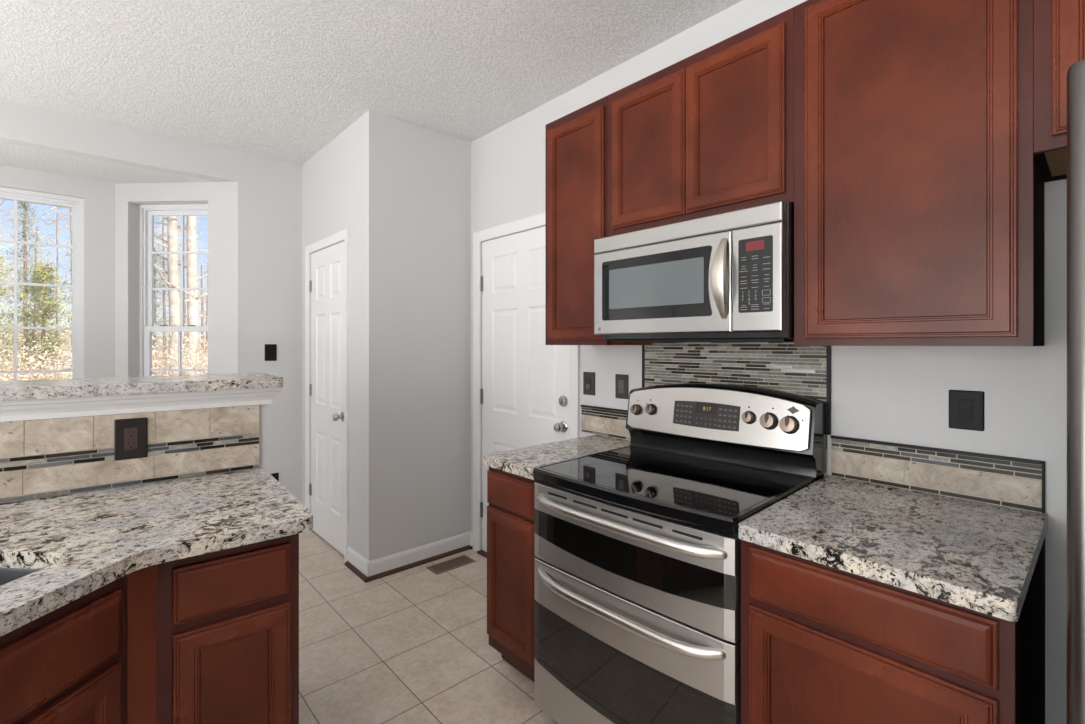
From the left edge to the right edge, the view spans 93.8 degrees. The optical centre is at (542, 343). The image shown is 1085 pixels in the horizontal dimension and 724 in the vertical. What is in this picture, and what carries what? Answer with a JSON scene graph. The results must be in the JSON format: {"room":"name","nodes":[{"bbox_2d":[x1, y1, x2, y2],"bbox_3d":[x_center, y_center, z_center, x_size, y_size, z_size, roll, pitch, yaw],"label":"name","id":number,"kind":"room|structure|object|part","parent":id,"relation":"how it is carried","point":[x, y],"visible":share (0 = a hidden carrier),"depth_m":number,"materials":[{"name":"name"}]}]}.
{"room":"kitchen","nodes":[
{"label":"kitchen","id":0,"kind":"room"},
{"bbox_2d":[0,165,114,377],"bbox_3d":[-3.705,0.112,3.188,1.560,2.527,0.160,0,0,-42],"label":"wall","id":1,"kind":"structure","parent":0,"point":[98,196],"depth_m":3.58,"materials":[{"name":"grey paint"}]},
{"bbox_2d":[0,187,83,380],"bbox_3d":[-3.701,-0.123,3.176,1.280,1.797,0.178,0,0,-42],"label":"window","id":2,"kind":"structure","parent":1,"relation":"in","point":[77,204],"depth_m":3.56,"materials":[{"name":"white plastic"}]},
{"bbox_2d":[0,142,216,183],"bbox_3d":[-3.515,-1.192,2.978,3.052,0.080,0.686,0,0,-42],"label":"ceiling","id":3,"kind":"structure","parent":0,"point":[11,155],"depth_m":3.32,"materials":[{"name":"white paint"}]},
{"bbox_2d":[0,404,267,503],"bbox_3d":[-1.782,0.768,1.383,1.828,1.214,0.114,0,0,-39],"label":"wall","id":4,"kind":"structure","parent":0,"point":[263,407],"depth_m":1.90,"materials":[{"name":"grey paint"}]},
{"bbox_2d":[0,405,259,502],"bbox_3d":[-1.714,0.343,1.357,1.700,0.235,0.012,0,0,-39],"label":"tile backsplash","id":5,"kind":"structure","parent":4,"relation":"attached to","point":[39,458],"depth_m":1.62,"materials":[{"name":"beige tile"}]},
{"bbox_2d":[114,417,147,459],"bbox_3d":[-1.337,0.308,1.651,0.084,0.131,0.009,0,0,-39],"label":"wall outlet","id":6,"kind":"object","parent":5,"relation":"attached to","point":[130,435],"visible":1,"depth_m":1.65,"materials":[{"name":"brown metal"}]},
{"bbox_2d":[124,428,137,449],"bbox_3d":[-1.335,0.308,1.649,0.034,0.071,0.003,0,0,-39],"label":"receptacle","id":7,"kind":"object","parent":6,"relation":"attached to","point":[130,434],"depth_m":1.65,"materials":[{"name":"black plastic"}]},
{"bbox_2d":[0,387,283,421],"bbox_3d":[-1.731,0.193,1.362,1.882,0.064,0.206,0,0,-42],"label":"trim","id":8,"kind":"structure","parent":4,"relation":"attached to","point":[16,410],"depth_m":1.64,"materials":[{"name":"white wood"}]},
{"bbox_2d":[0,373,282,400],"bbox_3d":[-1.819,0.143,1.462,1.870,0.036,0.415,0,0,-39],"label":"bar","id":9,"kind":"object","parent":8,"relation":"on","point":[112,386],"visible":1,"depth_m":1.68,"materials":[{"name":"stone"}]},
{"bbox_2d":[0,98,301,502],"bbox_3d":[-3.258,0.004,2.680,5.145,2.743,0.100,0,0,-42],"label":"wall","id":10,"kind":"structure","parent":0,"point":[269,190],"depth_m":3.68,"materials":[{"name":"grey paint"}]},
{"bbox_2d":[265,344,276,360],"bbox_3d":[-1.999,0.063,3.739,0.080,0.122,0.011,0,0,-42],"label":"light switch","id":11,"kind":"object","parent":10,"relation":"attached to","point":[270,349],"visible":1,"depth_m":3.74,"materials":[{"name":"black plastic"}]},
{"bbox_2d":[271,473,278,481],"bbox_3d":[-1.988,1.015,3.750,0.075,0.118,0.009,0,0,-42],"label":"wall outlet","id":12,"kind":"object","parent":10,"relation":"attached to","point":[275,475],"visible":0.16,"depth_m":3.76,"materials":[{"name":"black plastic"}]},
{"bbox_2d":[115,182,237,376],"bbox_3d":[-2.611,0.112,3.706,0.914,2.527,0.160,0,0,3],"label":"wall","id":13,"kind":"structure","parent":0,"point":[221,198],"depth_m":3.62,"materials":[{"name":"grey paint"}]},
{"bbox_2d":[139,204,207,376],"bbox_3d":[-2.673,-0.123,3.699,0.635,1.797,0.178,0,0,3],"label":"window","id":14,"kind":"structure","parent":13,"relation":"in","point":[147,213],"depth_m":3.75,"materials":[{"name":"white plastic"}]},
{"bbox_3d":[-2.671,0.295,3.741,0.527,0.852,0.024,0,0,3],"label":"sash","id":15,"kind":"part","parent":14,"relation":"part of","materials":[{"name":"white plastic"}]},
{"bbox_3d":[-2.670,-0.540,3.768,0.527,0.895,0.022,0,0,3],"label":"sash","id":16,"kind":"part","parent":14,"relation":"part of","materials":[{"name":"white plastic"}]},
{"bbox_2d":[302,115,362,555],"bbox_3d":[-1.425,0.004,3.494,0.090,2.743,1.144,0,0,-42],"label":"wall","id":17,"kind":"structure","parent":0,"point":[332,179],"depth_m":3.18,"materials":[{"name":"grey paint"}]},
{"bbox_2d":[309,241,343,554],"bbox_3d":[-1.495,0.349,3.494,0.096,2.027,0.701,0,0,-42],"label":"door","id":18,"kind":"structure","parent":17,"relation":"in","point":[326,285],"depth_m":3.50,"materials":[{"name":"white paint"}]},
{"bbox_3d":[-1.314,0.470,3.267,0.061,0.062,0.062,0,0,-42],"label":"knob","id":19,"kind":"part","parent":18,"relation":"part of","materials":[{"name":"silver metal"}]},
{"bbox_2d":[305,229,348,561],"bbox_3d":[-1.460,0.326,3.515,0.104,2.098,0.804,0,0,-42],"label":"trim","id":20,"kind":"structure","parent":17,"relation":"attached to","point":[342,235],"depth_m":3.21,"materials":[{"name":"white wood"}]},
{"bbox_2d":[345,561,368,581],"bbox_3d":[-1.118,1.365,3.050,0.020,0.021,0.321,0,0,-42],"label":"trim","id":21,"kind":"structure","parent":17,"relation":"attached to","point":[348,564],"depth_m":3.04,"materials":[{"name":"brown wood"}]},
{"bbox_2d":[347,546,369,576],"bbox_3d":[-1.115,1.323,3.072,0.014,0.105,0.311,0,0,-42],"label":"baseboard","id":22,"kind":"structure","parent":17,"relation":"attached to","point":[353,557],"depth_m":3.06,"materials":[{"name":"white wood"}]},
{"bbox_2d":[0,0,741,164],"bbox_3d":[-0.942,-1.418,0.108,5.345,0.100,6.822,0,0,-42],"label":"ceiling","id":23,"kind":"structure","parent":0,"point":[281,80],"depth_m":2.45,"materials":[{"name":"white paint"}]},
{"bbox_2d":[363,110,470,560],"bbox_3d":[-0.781,0.004,3.243,0.711,2.743,0.090,0,0,-42],"label":"wall","id":24,"kind":"structure","parent":0,"point":[417,179],"depth_m":3.16,"materials":[{"name":"grey paint"}]},
{"bbox_2d":[364,545,470,582],"bbox_3d":[-0.755,1.365,3.174,0.725,0.021,0.020,0,0,-42],"label":"trim","id":25,"kind":"structure","parent":24,"relation":"attached to","point":[449,553],"depth_m":3.15,"materials":[{"name":"brown wood"}]},
{"bbox_2d":[367,531,470,576],"bbox_3d":[-0.752,1.323,3.200,0.725,0.105,0.014,0,0,-42],"label":"baseboard","id":26,"kind":"structure","parent":24,"relation":"attached to","point":[399,559],"depth_m":3.17,"materials":[{"name":"white wood"}]},
{"bbox_2d":[299,530,558,723],"bbox_3d":[-1.219,1.415,0.416,5.345,0.080,7.650,0,0,-42],"label":"floor","id":27,"kind":"structure","parent":0,"point":[409,646],"depth_m":2.28,"materials":[{"name":"tile"}]},
{"bbox_2d":[0,564,156,723],"bbox_3d":[-1.423,0.939,0.739,1.422,0.872,1.349,0,0,-42],"label":"base cabinet","id":28,"kind":"object","parent":27,"relation":"on","point":[91,659],"visible":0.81,"depth_m":1.04,"materials":[{"name":"brown wood"}]},
{"bbox_3d":[-0.961,0.603,0.692,0.019,0.140,0.836,0,0,6],"label":"false drawer","id":29,"kind":"part","parent":28,"relation":"part of","materials":[{"name":"brown wood"}]},
{"bbox_3d":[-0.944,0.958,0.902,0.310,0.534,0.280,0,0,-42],"label":"door","id":30,"kind":"part","parent":28,"relation":"part of","materials":[{"name":"brown wood"}]},
{"bbox_3d":[-0.945,0.958,0.902,0.005,0.424,0.297,0,0,6],"label":"door panel","id":31,"kind":"part","parent":28,"relation":"part of","materials":[{"name":"brown wood"}]},
{"bbox_2d":[0,468,312,636],"bbox_3d":[-1.304,0.480,0.851,1.790,0.038,1.377,0,0,-42],"label":"countertop","id":32,"kind":"structure","parent":28,"relation":"on","point":[82,543],"depth_m":1.27,"materials":[{"name":"grey stone"}]},
{"bbox_2d":[0,567,40,585],"bbox_3d":[-1.266,0.590,0.767,0.452,0.182,0.794,0,0,6],"label":"sink","id":33,"kind":"object","parent":32,"relation":"in","point":[7,575],"visible":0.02,"depth_m":1.13,"materials":[{"name":"grey metal"}]},
{"bbox_2d":[157,533,298,723],"bbox_3d":[-0.970,0.938,1.516,0.307,0.874,0.640,0,0,-39],"label":"base cabinet","id":34,"kind":"object","parent":27,"relation":"on","point":[228,619],"visible":0.82,"depth_m":1.27,"materials":[{"name":"brown wood"}]},
{"bbox_3d":[-0.772,0.600,1.278,0.256,0.133,0.019,0,0,-39],"label":"drawer","id":35,"kind":"part","parent":34,"relation":"part of","materials":[{"name":"brown wood"}]},
{"bbox_3d":[-0.772,0.957,1.278,0.256,0.536,0.032,0,0,-42],"label":"door","id":36,"kind":"part","parent":34,"relation":"part of","materials":[{"name":"brown wood"}]},
{"bbox_3d":[-0.775,0.957,1.282,0.146,0.426,0.005,0,0,-39],"label":"door panel","id":37,"kind":"part","parent":34,"relation":"part of","materials":[{"name":"brown wood"}]},
{"bbox_2d":[426,555,475,574],"bbox_3d":[-0.567,1.372,3.166,0.282,0.005,0.129,0,0,-42],"label":"floor vent","id":38,"kind":"object","parent":27,"relation":"in","point":[451,564],"visible":1,"depth_m":3.16,"materials":[{"name":"brown metal"}]},
{"bbox_2d":[487,467,538,681],"bbox_3d":[0.122,0.938,2.242,0.706,0.874,0.361,0,0,-42],"label":"base cabinet","id":39,"kind":"object","parent":27,"relation":"on","point":[510,497],"visible":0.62,"depth_m":2.01,"materials":[{"name":"brown wood"}]},
{"bbox_3d":[-0.126,0.943,2.013,0.005,0.423,0.194,0,0,-42],"label":"door panel","id":40,"kind":"part","parent":39,"relation":"part of","materials":[{"name":"brown wood"}]},
{"bbox_3d":[-0.130,0.595,2.009,0.020,0.135,0.304,0,0,-42],"label":"drawer","id":41,"kind":"part","parent":39,"relation":"part of","materials":[{"name":"brown wood"}]},
{"bbox_3d":[-0.059,1.363,2.096,0.029,0.024,0.335,0,0,-42],"label":"shoe moulding","id":42,"kind":"part","parent":39,"relation":"part of","materials":[{"name":"brown wood"}]},
{"bbox_2d":[482,435,629,479],"bbox_3d":[0.127,0.480,2.224,0.722,0.038,0.338,0,0,-42],"label":"countertop","id":43,"kind":"structure","parent":39,"relation":"on","point":[522,462],"depth_m":2.14,"materials":[{"name":"grey stone"}]},
{"bbox_2d":[533,383,825,723],"bbox_3d":[0.460,0.768,1.796,0.742,1.214,0.764,0,0,-44],"label":"range","id":44,"kind":"object","parent":27,"relation":"on","point":[637,546],"visible":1,"depth_m":1.62,"materials":[{"name":"silver metal"}]},
{"bbox_3d":[0.215,0.821,1.559,0.060,0.045,0.710,0,0,-44],"label":"handle","id":45,"kind":"part","parent":44,"relation":"part of","materials":[{"name":"grey metal"}]},
{"bbox_3d":[0.215,0.552,1.559,0.060,0.035,0.718,0,0,-44],"label":"handle","id":46,"kind":"part","parent":44,"relation":"part of","materials":[{"name":"grey metal"}]},
{"bbox_3d":[0.238,0.637,1.584,0.044,0.268,0.754,0,0,-44],"label":"oven door","id":47,"kind":"part","parent":44,"relation":"part of","materials":[{"name":"silver metal"}]},
{"bbox_3d":[0.238,1.042,1.584,0.044,0.529,0.754,0,0,-44],"label":"oven door","id":48,"kind":"part","parent":44,"relation":"part of","materials":[{"name":"silver metal"}]},
{"bbox_2d":[533,446,811,534],"bbox_3d":[0.429,0.470,1.768,0.603,0.042,0.779,0,0,-42],"label":"cooktop","id":49,"kind":"object","parent":44,"relation":"in","point":[710,494],"depth_m":1.65,"materials":[{"name":"black glass"}]},
{"bbox_3d":[0.640,0.270,1.968,0.043,0.197,0.742,0,0,-44],"label":"control panel","id":50,"kind":"part","parent":44,"relation":"part of","materials":[{"name":"silver metal"}]},
{"bbox_3d":[0.750,0.267,1.843,0.012,0.048,0.048,0,0,-44],"label":"knob","id":51,"kind":"part","parent":44,"relation":"part of","materials":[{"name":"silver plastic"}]},
{"bbox_3d":[0.799,0.272,1.791,0.014,0.060,0.061,0,0,-44],"label":"knob","id":52,"kind":"part","parent":44,"relation":"part of","materials":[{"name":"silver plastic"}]},
{"bbox_3d":[0.847,0.277,1.741,0.014,0.062,0.063,0,0,-44],"label":"knob","id":53,"kind":"part","parent":44,"relation":"part of","materials":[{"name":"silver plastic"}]},
{"bbox_2d":[741,538,1044,723],"bbox_3d":[0.934,0.938,1.341,0.706,0.874,0.520,0,0,-42],"label":"base cabinet","id":54,"kind":"object","parent":27,"relation":"on","point":[821,644],"visible":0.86,"depth_m":1.10,"materials":[{"name":"brown wood"}]},
{"bbox_3d":[0.684,0.942,1.114,0.005,0.456,0.362,0,0,-42],"label":"door panel","id":55,"kind":"part","parent":54,"relation":"part of","materials":[{"name":"brown wood"}]},
{"bbox_3d":[0.680,0.577,1.110,0.020,0.127,0.472,0,0,-42],"label":"drawer","id":56,"kind":"part","parent":54,"relation":"part of","materials":[{"name":"brown wood"}]},
{"bbox_3d":[0.680,0.942,1.110,0.020,0.566,0.472,0,0,-42],"label":"door","id":57,"kind":"part","parent":54,"relation":"part of","materials":[{"name":"brown wood"}]},
{"bbox_2d":[738,475,1047,621],"bbox_3d":[0.926,0.480,1.348,0.708,0.038,0.550,0,0,-42],"label":"countertop","id":58,"kind":"structure","parent":54,"relation":"on","point":[981,557],"depth_m":1.22,"materials":[{"name":"grey stone"}]},
{"bbox_2d":[1067,59,1084,723],"bbox_3d":[1.353,0.477,0.660,0.867,1.795,0.910,0,0,-42],"label":"refrigerator","id":59,"kind":"object","parent":27,"relation":"on","point":[1076,72],"visible":1,"depth_m":0.75,"materials":[{"name":"grey metal"}]},
{"bbox_2d":[471,0,1066,723],"bbox_3d":[0.973,0.004,1.900,0.100,2.743,6.722,0,0,-42],"label":"wall","id":60,"kind":"structure","parent":0,"point":[894,394],"depth_m":1.63,"materials":[{"name":"grey paint"}]},
{"bbox_2d":[470,532,472,545],"bbox_3d":[-0.472,1.323,3.420,0.014,0.105,0.031,0,0,-42],"label":"baseboard","id":61,"kind":"structure","parent":60,"relation":"attached to","point":[471,534],"depth_m":3.42,"materials":[{"name":"white wood"}]},
{"bbox_2d":[477,550,486,557],"bbox_3d":[-0.105,1.369,3.069,0.120,0.012,0.842,0,0,-42],"label":"trim","id":62,"kind":"structure","parent":60,"relation":"attached to","point":[483,553],"depth_m":3.31,"materials":[{"name":"brown wood"}]},
{"bbox_2d":[480,226,569,551],"bbox_3d":[-0.136,0.344,3.054,0.096,2.037,0.855,0,0,-42],"label":"door","id":63,"kind":"structure","parent":60,"relation":"in","point":[525,391],"depth_m":3.10,"materials":[{"name":"white paint"}]},
{"bbox_3d":[0.095,0.454,2.771,0.061,0.062,0.062,0,0,-42],"label":"knob","id":64,"kind":"part","parent":63,"relation":"part of","materials":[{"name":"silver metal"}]},
{"bbox_2d":[473,212,579,550],"bbox_3d":[-0.135,0.316,3.042,0.019,2.118,0.974,0,0,-42],"label":"trim","id":65,"kind":"structure","parent":60,"relation":"attached to","point":[537,220],"depth_m":3.36,"materials":[{"name":"white wood"}]},
{"bbox_2d":[583,372,594,395],"bbox_3d":[0.239,0.205,2.632,0.012,0.119,0.082,0,0,-42],"label":"light switch","id":66,"kind":"object","parent":60,"relation":"attached to","point":[588,377],"visible":1,"depth_m":2.63,"materials":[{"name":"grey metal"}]},
{"bbox_2d":[545,96,651,344],"bbox_3d":[0.255,-0.516,2.365,0.344,1.042,0.382,0,0,-42],"label":"upper cabinet","id":67,"kind":"object","parent":60,"relation":"attached to","point":[575,142],"visible":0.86,"depth_m":2.26,"materials":[{"name":"brown wood"}]},
{"bbox_3d":[0.144,-0.507,2.255,0.005,0.869,0.235,0,0,-42],"label":"door panel","id":68,"kind":"part","parent":67,"relation":"part of","materials":[{"name":"brown wood"}]},
{"bbox_3d":[0.140,-0.507,2.251,0.020,0.979,0.345,0,0,-42],"label":"door","id":69,"kind":"part","parent":67,"relation":"part of","materials":[{"name":"brown wood"}]},
{"bbox_3d":[0.149,-0.516,2.270,0.019,1.042,0.382,0,0,-42],"label":"frame","id":70,"kind":"part","parent":67,"relation":"part of","materials":[{"name":"brown wood"}]},
{"bbox_2d":[581,405,630,439],"bbox_3d":[0.337,0.390,2.523,0.013,0.142,0.393,0,0,-42],"label":"tile backsplash","id":71,"kind":"structure","parent":60,"relation":"attached to","point":[611,422],"depth_m":2.54,"materials":[{"name":"beige tile"}]},
{"bbox_3d":[0.337,0.324,2.523,0.013,0.010,0.393,0,0,-42],"label":"pencil trim","id":72,"kind":"part","parent":71,"relation":"part of","materials":[{"name":"black tile"}]},
{"bbox_2d":[615,374,628,398],"bbox_3d":[0.385,0.207,2.473,0.009,0.118,0.080,0,0,-42],"label":"wall outlet","id":73,"kind":"object","parent":60,"relation":"attached to","point":[621,380],"visible":1,"depth_m":2.47,"materials":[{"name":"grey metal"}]},
{"bbox_2d":[619,380,623,392],"bbox_3d":[0.383,0.207,2.471,0.003,0.064,0.032,0,0,-42],"label":"receptacle","id":74,"kind":"object","parent":73,"relation":"attached to","point":[621,382],"depth_m":2.47,"materials":[{"name":"black plastic"}]},
{"bbox_2d":[607,7,793,236],"bbox_3d":[0.634,-0.738,1.944,0.344,0.599,0.751,0,0,-42],"label":"upper cabinet","id":75,"kind":"object","parent":60,"relation":"attached to","point":[710,132],"visible":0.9,"depth_m":1.77,"materials":[{"name":"brown wood"}]},
{"bbox_3d":[0.403,-0.734,1.967,0.005,0.416,0.232,0,0,-42],"label":"door panel","id":76,"kind":"part","parent":75,"relation":"part of","materials":[{"name":"brown wood"}]},
{"bbox_3d":[0.399,-0.734,1.963,0.020,0.526,0.342,0,0,-42],"label":"door","id":77,"kind":"part","parent":75,"relation":"part of","materials":[{"name":"brown wood"}]},
{"bbox_2d":[594,201,793,341],"bbox_3d":[0.592,-0.222,1.920,0.439,0.430,0.766,0,0,-42],"label":"microwave","id":78,"kind":"object","parent":75,"relation":"attached to","point":[727,276],"visible":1,"depth_m":1.72,"materials":[{"name":"silver metal"}]},
{"bbox_3d":[0.405,-0.212,1.879,0.004,0.237,0.486,0,0,-42],"label":"door glass","id":79,"kind":"part","parent":78,"relation":"part of","materials":[{"name":"black glass"}]},
{"bbox_3d":[0.423,-0.204,1.881,0.033,0.331,0.598,0,0,-42],"label":"door","id":80,"kind":"part","parent":78,"relation":"part of","materials":[{"name":"silver metal"}]},
{"bbox_3d":[0.579,-0.215,1.649,0.057,0.264,0.052,0,0,-42],"label":"handle","id":81,"kind":"part","parent":78,"relation":"part of","materials":[{"name":"silver metal"}]},
{"bbox_3d":[0.678,-0.204,1.598,0.033,0.331,0.160,0,0,-42],"label":"control panel","id":82,"kind":"part","parent":78,"relation":"part of","materials":[{"name":"silver metal"}]},
{"bbox_3d":[0.637,-0.734,1.707,0.005,0.416,0.238,0,0,-42],"label":"door panel","id":83,"kind":"part","parent":75,"relation":"part of","materials":[{"name":"brown wood"}]},
{"bbox_3d":[0.633,-0.734,1.703,0.020,0.526,0.348,0,0,-42],"label":"door","id":84,"kind":"part","parent":75,"relation":"part of","materials":[{"name":"brown wood"}]},
{"bbox_2d":[642,342,830,474],"bbox_3d":[0.738,0.223,2.076,0.013,0.476,0.807,0,0,-42],"label":"tile backsplash","id":85,"kind":"structure","parent":60,"relation":"attached to","point":[780,366],"depth_m":2.00,"materials":[{"name":"grey tile"}]},
{"bbox_3d":[0.472,0.162,2.372,0.013,0.313,0.012,0,0,-42],"label":"pencil trim","id":86,"kind":"part","parent":85,"relation":"part of","materials":[{"name":"black tile"}]},
{"bbox_3d":[1.004,0.162,1.781,0.013,0.313,0.013,0,0,-42],"label":"pencil trim","id":87,"kind":"part","parent":85,"relation":"part of","materials":[{"name":"black tile"}]},
{"bbox_2d":[794,0,1043,345],"bbox_3d":[1.064,-0.516,1.467,0.344,1.042,0.530,0,0,-42],"label":"upper cabinet","id":88,"kind":"object","parent":60,"relation":"attached to","point":[919,181],"visible":0.99,"depth_m":1.33,"materials":[{"name":"brown wood"}]},
{"bbox_3d":[0.950,-0.513,1.359,0.005,0.883,0.360,0,0,-42],"label":"door panel","id":89,"kind":"part","parent":88,"relation":"part of","materials":[{"name":"brown wood"}]},
{"bbox_2d":[831,435,1044,513],"bbox_3d":[1.187,0.390,1.578,0.013,0.142,0.533,0,0,-42],"label":"tile backsplash","id":90,"kind":"structure","parent":60,"relation":"attached to","point":[1018,483],"depth_m":1.54,"materials":[{"name":"beige tile"}]},
{"bbox_3d":[1.185,0.324,1.580,0.013,0.010,0.527,0,0,-42],"label":"pencil trim","id":91,"kind":"part","parent":90,"relation":"part of","materials":[{"name":"black tile"}]},
{"bbox_3d":[1.364,0.390,1.382,0.012,0.142,0.006,0,0,-42],"label":"pencil trim","id":92,"kind":"part","parent":90,"relation":"part of","materials":[{"name":"black tile"}]},
{"bbox_2d":[949,390,983,430],"bbox_3d":[1.255,0.196,1.506,0.009,0.116,0.082,0,0,-42],"label":"wall outlet","id":93,"kind":"object","parent":60,"relation":"attached to","point":[966,408],"visible":1,"depth_m":1.50,"materials":[{"name":"black plastic"}]},
{"bbox_2d":[959,399,972,420],"bbox_3d":[1.253,0.196,1.504,0.003,0.063,0.033,0,0,-42],"label":"receptacle","id":94,"kind":"object","parent":93,"relation":"attached to","point":[965,405],"depth_m":1.50,"materials":[{"name":"black plastic"}]},
{"bbox_2d":[1034,0,1084,181],"bbox_3d":[1.567,-0.739,0.908,0.344,0.597,0.972,0,0,-42],"label":"upper cabinet","id":95,"kind":"object","parent":60,"relation":"attached to","point":[1059,25],"visible":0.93,"depth_m":1.15,"materials":[{"name":"brown wood"}]},
{"bbox_3d":[1.461,-0.739,0.813,0.019,0.597,0.972,0,0,-42],"label":"frame","id":96,"kind":"part","parent":95,"relation":"part of","materials":[{"name":"brown wood"}]},
{"bbox_3d":[1.291,-0.739,0.972,0.020,0.543,0.447,0,0,-42],"label":"door","id":97,"kind":"part","parent":95,"relation":"part of","materials":[{"name":"brown wood"}]},
{"label":"outside","id":98,"kind":"structure","parent":0,"visible":0},
{"bbox_2d":[0,332,207,380],"bbox_3d":[-26.966,0.377,29.949,80.000,3.396,70.000,0,0,-42],"label":"ground","id":99,"kind":"structure","parent":98,"point":[5,336],"depth_m":30.27,"materials":[{"name":"brown soil"}]},
{"bbox_2d":[0,247,53,373],"bbox_3d":[-17.933,-0.890,16.034,4.152,4.741,2.901,0,0,-10],"label":"tree","id":100,"kind":"object","parent":99,"relation":"on","point":[2,257],"visible":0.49,"depth_m":16.46,"materials":[{"name":"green plant"}]},
{"bbox_2d":[0,221,55,341],"bbox_3d":[-34.706,-4.205,33.581,2.924,8.379,3.607,0,0,-6],"label":"tree","id":101,"kind":"object","parent":99,"relation":"on","point":[3,221],"visible":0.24,"depth_m":33.54,"materials":[{"name":"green plant"}]},
{"bbox_2d":[0,223,63,342],"bbox_3d":[-30.692,-3.519,30.510,2.310,7.385,3.254,0,0,18],"label":"tree","id":102,"kind":"object","parent":99,"relation":"on","point":[36,230],"visible":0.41,"depth_m":30.58,"materials":[{"name":"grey plant"}]},
{"bbox_2d":[0,202,67,358],"bbox_3d":[-22.243,-2.732,21.661,3.021,7.742,3.152,0,0,-20],"label":"tree","id":103,"kind":"object","parent":99,"relation":"on","point":[25,227],"visible":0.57,"depth_m":21.72,"materials":[{"name":"grey plant"}]},
{"bbox_2d":[0,259,71,380],"bbox_3d":[-15.395,-0.534,15.625,3.287,4.226,3.515,0,0,38],"label":"tree","id":104,"kind":"object","parent":99,"relation":"on","point":[43,275],"visible":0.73,"depth_m":15.55,"materials":[{"name":"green plant"}]},
{"bbox_2d":[0,200,71,224],"bbox_3d":[-10.219,-2.033,8.046,3.622,7.223,4.334,0,0,28],"label":"tree","id":105,"kind":"object","parent":99,"relation":"on","point":[4,200],"visible":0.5,"depth_m":9.10,"materials":[{"name":"grey plant"}]},
{"bbox_2d":[17,205,70,338],"bbox_3d":[-31.850,-4.700,33.221,2.945,9.658,3.772,0,0,10],"label":"tree","id":106,"kind":"object","parent":99,"relation":"on","point":[56,238],"visible":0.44,"depth_m":33.42,"materials":[{"name":"grey plant"}]},
{"bbox_2d":[34,207,71,347],"bbox_3d":[-24.279,-4.255,26.498,3.299,9.656,3.972,0,0,-42],"label":"tree","id":107,"kind":"object","parent":99,"relation":"on","point":[70,209],"visible":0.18,"depth_m":26.39,"materials":[{"name":"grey plant"}]},
{"bbox_2d":[56,230,71,336],"bbox_3d":[-19.942,-2.079,22.269,3.112,6.344,2.652,0,0,-12],"label":"tree","id":108,"kind":"object","parent":99,"relation":"on","point":[70,230],"visible":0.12,"depth_m":21.88,"materials":[{"name":"grey plant"}]},
{"bbox_2d":[0,314,207,380],"bbox_3d":[-11.319,0.605,12.667,16.028,2.581,6.793,0,0,38],"label":"undergrowth","id":109,"kind":"object","parent":99,"relation":"on","point":[45,376],"visible":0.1,"depth_m":10.09,"materials":[{"name":"beige plant"}]},
{"bbox_2d":[49,206,207,375],"bbox_3d":[-8.852,-3.833,12.364,3.996,11.247,3.334,0,0,-10],"label":"tree","id":110,"kind":"object","parent":99,"relation":"on","point":[172,227],"visible":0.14,"depth_m":12.12,"materials":[{"name":"beige plant"}]},
{"bbox_2d":[154,220,184,304],"bbox_3d":[-21.175,-3.959,28.212,3.580,8.994,3.182,0,0,-42],"label":"tree","id":111,"kind":"object","parent":99,"relation":"on","point":[161,220],"visible":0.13,"depth_m":28.16,"materials":[{"name":"grey plant"}]},
{"bbox_2d":[154,216,186,351],"bbox_3d":[-23.084,-4.168,32.212,3.389,9.399,3.432,0,0,17],"label":"tree","id":112,"kind":"object","parent":99,"relation":"on","point":[162,227],"visible":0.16,"depth_m":31.69,"materials":[{"name":"grey plant"}]},
{"bbox_2d":[152,246,201,373],"bbox_3d":[-15.689,-1.365,20.916,3.202,5.297,2.805,0,0,-29],"label":"tree","id":113,"kind":"object","parent":99,"relation":"on","point":[155,260],"visible":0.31,"depth_m":20.72,"materials":[{"name":"grey plant"}]},
{"bbox_2d":[154,216,207,374],"bbox_3d":[-8.759,-4.167,12.541,4.070,11.971,3.596,0,0,25],"label":"tree","id":114,"kind":"object","parent":99,"relation":"on","point":[191,237],"visible":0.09,"depth_m":12.37,"materials":[{"name":"beige plant"}]},
{"bbox_2d":[165,255,202,352],"bbox_3d":[-24.297,-2.783,34.222,2.644,6.870,1.983,0,0,-8],"label":"tree","id":115,"kind":"object","parent":99,"relation":"on","point":[185,305],"visible":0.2,"depth_m":34.29,"materials":[{"name":"grey plant"}]},
{"bbox_2d":[186,260,207,351],"bbox_3d":[-24.391,-2.752,36.725,2.627,6.849,3.152,0,0,-27],"label":"tree","id":116,"kind":"object","parent":99,"relation":"on","point":[203,311],"visible":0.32,"depth_m":36.48,"materials":[{"name":"grey plant"}]},
{"bbox_2d":[198,264,207,349],"bbox_3d":[-25.921,-2.907,38.829,2.503,6.838,1.991,0,0,5],"label":"tree","id":117,"kind":"object","parent":99,"relation":"on","point":[202,307],"visible":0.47,"depth_m":38.55,"materials":[{"name":"grey plant"}]}
]}

